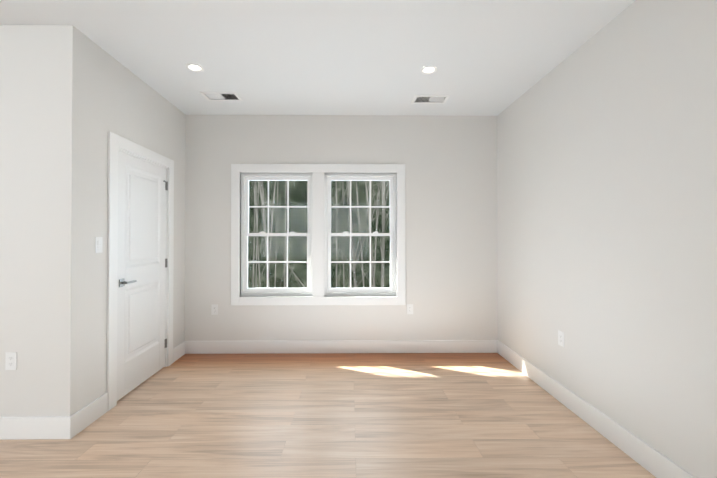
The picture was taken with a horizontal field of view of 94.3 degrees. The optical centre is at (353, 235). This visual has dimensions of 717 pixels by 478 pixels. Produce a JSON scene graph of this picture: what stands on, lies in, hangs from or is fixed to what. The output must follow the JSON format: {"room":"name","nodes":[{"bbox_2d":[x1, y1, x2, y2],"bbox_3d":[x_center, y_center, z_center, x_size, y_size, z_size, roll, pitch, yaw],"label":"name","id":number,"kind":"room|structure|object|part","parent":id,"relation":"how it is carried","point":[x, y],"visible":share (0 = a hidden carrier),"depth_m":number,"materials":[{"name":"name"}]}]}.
{"room":"empty room","nodes":[
{"label":"empty room","id":0,"kind":"room"},
{"bbox_2d":[0,25,86,416],"bbox_3d":[-3.232,-0.029,2.256,2.716,2.740,0.120,0,0,-1],"label":"wall","id":1,"kind":"structure","parent":0,"point":[43,92],"depth_m":2.21,"materials":[{"name":"white paint"}]},
{"bbox_2d":[5,352,16,369],"bbox_3d":[-2.260,0.831,2.194,0.072,0.116,0.006,0,0,-1],"label":"electrical outlet","id":2,"kind":"object","parent":1,"relation":"attached to","point":[10,360],"visible":1,"depth_m":2.19,"materials":[{"name":"white plastic"}]},
{"bbox_2d":[0,416,71,439],"bbox_3d":[-3.223,1.268,2.178,2.732,0.145,0.016,0,0,-1],"label":"baseboard","id":3,"kind":"structure","parent":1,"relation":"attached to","point":[36,427],"depth_m":2.18,"materials":[{"name":"white"}]},
{"bbox_2d":[85,37,185,405],"bbox_3d":[-1.966,-0.022,3.071,0.120,2.740,1.490,0,0,-2],"label":"wall","id":4,"kind":"structure","parent":0,"point":[124,102],"depth_m":2.54,"materials":[{"name":"white paint"}]},
{"bbox_2d":[95,237,102,252],"bbox_3d":[-1.878,0.073,2.454,0.009,0.116,0.072,0,0,-2],"label":"light switch","id":5,"kind":"object","parent":4,"relation":"attached to","point":[98,244],"visible":1,"depth_m":2.45,"materials":[{"name":"white plastic"}]},
{"bbox_2d":[71,341,184,437],"bbox_3d":[-1.895,1.275,2.993,0.016,0.145,1.598,0,0,-2],"label":"baseboard","id":6,"kind":"structure","parent":4,"relation":"attached to","point":[88,414],"depth_m":2.38,"materials":[{"name":"white wood"}]},
{"bbox_2d":[106,131,173,410],"bbox_3d":[-1.956,0.277,3.030,0.138,2.140,0.978,0,0,-2],"label":"door frame","id":7,"kind":"structure","parent":4,"relation":"attached to","point":[115,142],"depth_m":2.62,"materials":[{"name":"white wood"}]},
{"bbox_2d":[117,150,167,400],"bbox_3d":[-1.899,0.326,3.040,0.089,2.016,0.773,0,0,-2],"label":"door","id":8,"kind":"structure","parent":4,"relation":"in","point":[141,310],"depth_m":2.98,"materials":[{"name":"white wood"}]},
{"bbox_3d":[-1.871,0.390,2.757,0.054,0.064,0.147,0,0,-2],"label":"handle","id":9,"kind":"part","parent":8,"relation":"part of","materials":[{"name":"grey metal"}]},
{"bbox_3d":[-1.917,0.300,3.407,0.012,1.700,0.039,0,0,-2],"label":"door hinge","id":10,"kind":"part","parent":8,"relation":"part of","materials":[{"name":"silver metal"}]},
{"bbox_2d":[0,0,634,115],"bbox_3d":[-1.437,-1.474,0.238,6.590,0.120,7.510,0,0,-1],"label":"ceiling","id":11,"kind":"structure","parent":0,"point":[351,57],"depth_m":2.46,"materials":[{"name":"white paint"}]},
{"bbox_2d":[186,64,203,71],"bbox_3d":[-1.325,-1.409,2.773,0.136,0.038,0.136,0,0,-1],"label":"recessed light","id":12,"kind":"object","parent":11,"relation":"in","point":[194,67],"visible":0.75,"depth_m":2.79,"materials":[{"name":"white"}]},
{"bbox_2d":[200,92,242,100],"bbox_3d":[-1.319,-1.439,3.334,0.360,0.110,0.205,0,0,-1],"label":"ceiling vent","id":13,"kind":"object","parent":11,"relation":"in","point":[215,96],"visible":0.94,"depth_m":3.34,"materials":[{"name":"white metal"}]},
{"bbox_2d":[421,66,436,74],"bbox_3d":[0.635,-1.409,2.811,0.136,0.038,0.136,0,0,-1],"label":"recessed light","id":14,"kind":"object","parent":11,"relation":"in","point":[427,70],"visible":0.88,"depth_m":2.83,"materials":[{"name":"white"}]},
{"bbox_2d":[411,95,449,103],"bbox_3d":[0.780,-1.439,3.403,0.360,0.110,0.205,0,0,-1],"label":"ceiling vent","id":15,"kind":"object","parent":11,"relation":"in","point":[436,99],"visible":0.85,"depth_m":3.41,"materials":[{"name":"white metal"}]},
{"bbox_2d":[0,353,655,477],"bbox_3d":[-1.437,1.385,0.216,6.590,0.120,7.510,0,0,-1],"label":"floor","id":16,"kind":"structure","parent":0,"point":[379,415],"depth_m":2.32,"materials":[{"name":"brown wood"}]},
{"bbox_2d":[185,115,497,340],"bbox_3d":[-0.135,-0.016,3.893,3.920,2.740,0.120,0,0,-1],"label":"wall","id":17,"kind":"structure","parent":0,"point":[451,239],"depth_m":3.84,"materials":[{"name":"white paint"}]},
{"bbox_2d":[211,305,217,314],"bbox_3d":[-1.592,0.853,3.810,0.072,0.116,0.006,0,0,-1],"label":"electrical outlet","id":18,"kind":"object","parent":17,"relation":"attached to","point":[214,309],"visible":1,"depth_m":3.81,"materials":[{"name":"white plastic"}]},
{"bbox_2d":[231,164,405,304],"bbox_3d":[-0.405,-0.006,3.886,2.000,1.620,0.146,0,0,-1],"label":"window","id":19,"kind":"structure","parent":17,"relation":"in","point":[394,292],"depth_m":3.82,"materials":[{"name":"white plastic"}]},
{"bbox_2d":[241,173,311,295],"bbox_3d":[-0.890,-0.006,3.908,0.840,1.430,0.094,0,0,-1],"label":"window","id":20,"kind":"structure","parent":19,"relation":"attached to","point":[243,203],"depth_m":3.87,"materials":[{"name":"white plastic"}]},
{"bbox_3d":[-0.889,0.310,3.878,0.768,0.709,0.040,0,0,-1],"label":"left window sash","id":21,"kind":"part","parent":20,"relation":"part of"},
{"bbox_3d":[-0.889,0.314,3.883,0.700,0.613,0.004,0,0,-1],"label":"glass","id":22,"kind":"part","parent":20,"relation":"part of","materials":[{"name":"clear glass"}]},
{"bbox_3d":[-0.890,-0.336,3.924,0.768,0.697,0.030,0,0,-1],"label":"left window sash","id":23,"kind":"part","parent":20,"relation":"part of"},
{"bbox_3d":[-0.890,-0.334,3.924,0.700,0.629,0.004,0,0,-1],"label":"glass","id":24,"kind":"part","parent":20,"relation":"part of","materials":[{"name":"clear glass"}]},
{"bbox_3d":[0.081,0.310,3.887,0.768,0.709,0.040,0,0,-1],"label":"right window sash","id":25,"kind":"part","parent":19,"relation":"part of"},
{"bbox_3d":[0.080,-0.336,3.933,0.768,0.697,0.030,0,0,-1],"label":"right window sash","id":26,"kind":"part","parent":19,"relation":"part of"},
{"bbox_3d":[0.080,-0.334,3.933,0.700,0.629,0.004,0,0,-1],"label":"glass","id":27,"kind":"part","parent":19,"relation":"part of","materials":[{"name":"clear glass"}]},
{"bbox_3d":[0.080,0.314,3.892,0.700,0.613,0.004,0,0,-1],"label":"glass","id":28,"kind":"part","parent":19,"relation":"part of","materials":[{"name":"clear glass"}]},
{"bbox_2d":[185,340,496,353],"bbox_3d":[-0.149,1.281,3.813,3.570,0.145,0.020,0,0,-1],"label":"baseboard","id":29,"kind":"structure","parent":17,"relation":"attached to","point":[289,346],"depth_m":3.81,"materials":[{"name":"white wood"}]},
{"bbox_2d":[407,304,412,313],"bbox_3d":[0.651,0.854,3.830,0.072,0.116,0.006,0,0,-1],"label":"electrical outlet","id":30,"kind":"object","parent":17,"relation":"attached to","point":[409,308],"visible":1,"depth_m":3.83,"materials":[{"name":"white plastic"}]},
{"bbox_2d":[497,0,716,477],"bbox_3d":[1.779,-0.045,0.176,0.160,2.740,7.350,0,0,-1],"label":"wall","id":31,"kind":"structure","parent":0,"point":[607,190],"depth_m":2.05,"materials":[{"name":"white paint"}]},
{"bbox_2d":[558,330,563,346],"bbox_3d":[1.673,0.835,2.683,0.006,0.116,0.072,0,0,-1],"label":"electrical outlet","id":32,"kind":"object","parent":31,"relation":"attached to","point":[560,338],"visible":1,"depth_m":2.68,"materials":[{"name":"white plastic"}]},
{"bbox_2d":[497,340,695,477],"bbox_3d":[1.688,1.253,0.245,0.020,0.145,7.190,0,0,-1],"label":"baseboard","id":33,"kind":"structure","parent":31,"relation":"attached to","point":[651,460],"depth_m":2.22,"materials":[{"name":"white wood"}]},
{"label":"outside","id":34,"kind":"structure","parent":0,"visible":0},
{"bbox_3d":[-0.085,6.023,12.773,80.000,0.200,17.050,0,0,-1],"label":"ground","id":35,"kind":"structure","parent":34,"visible":0},
{"bbox_2d":[248,181,389,287],"bbox_3d":[-1.841,-3.542,13.175,30.081,18.945,15.281,0,0,-1],"label":"trees","id":36,"kind":"object","parent":35,"relation":"on","point":[260,187],"depth_m":13.07,"materials":[{"name":"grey plant"}]},
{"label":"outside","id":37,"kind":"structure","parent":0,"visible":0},
{"bbox_2d":[248,181,389,287],"bbox_3d":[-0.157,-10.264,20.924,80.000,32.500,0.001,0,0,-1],"label":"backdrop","id":38,"kind":"structure","parent":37,"point":[299,212],"depth_m":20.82,"materials":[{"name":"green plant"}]}
]}

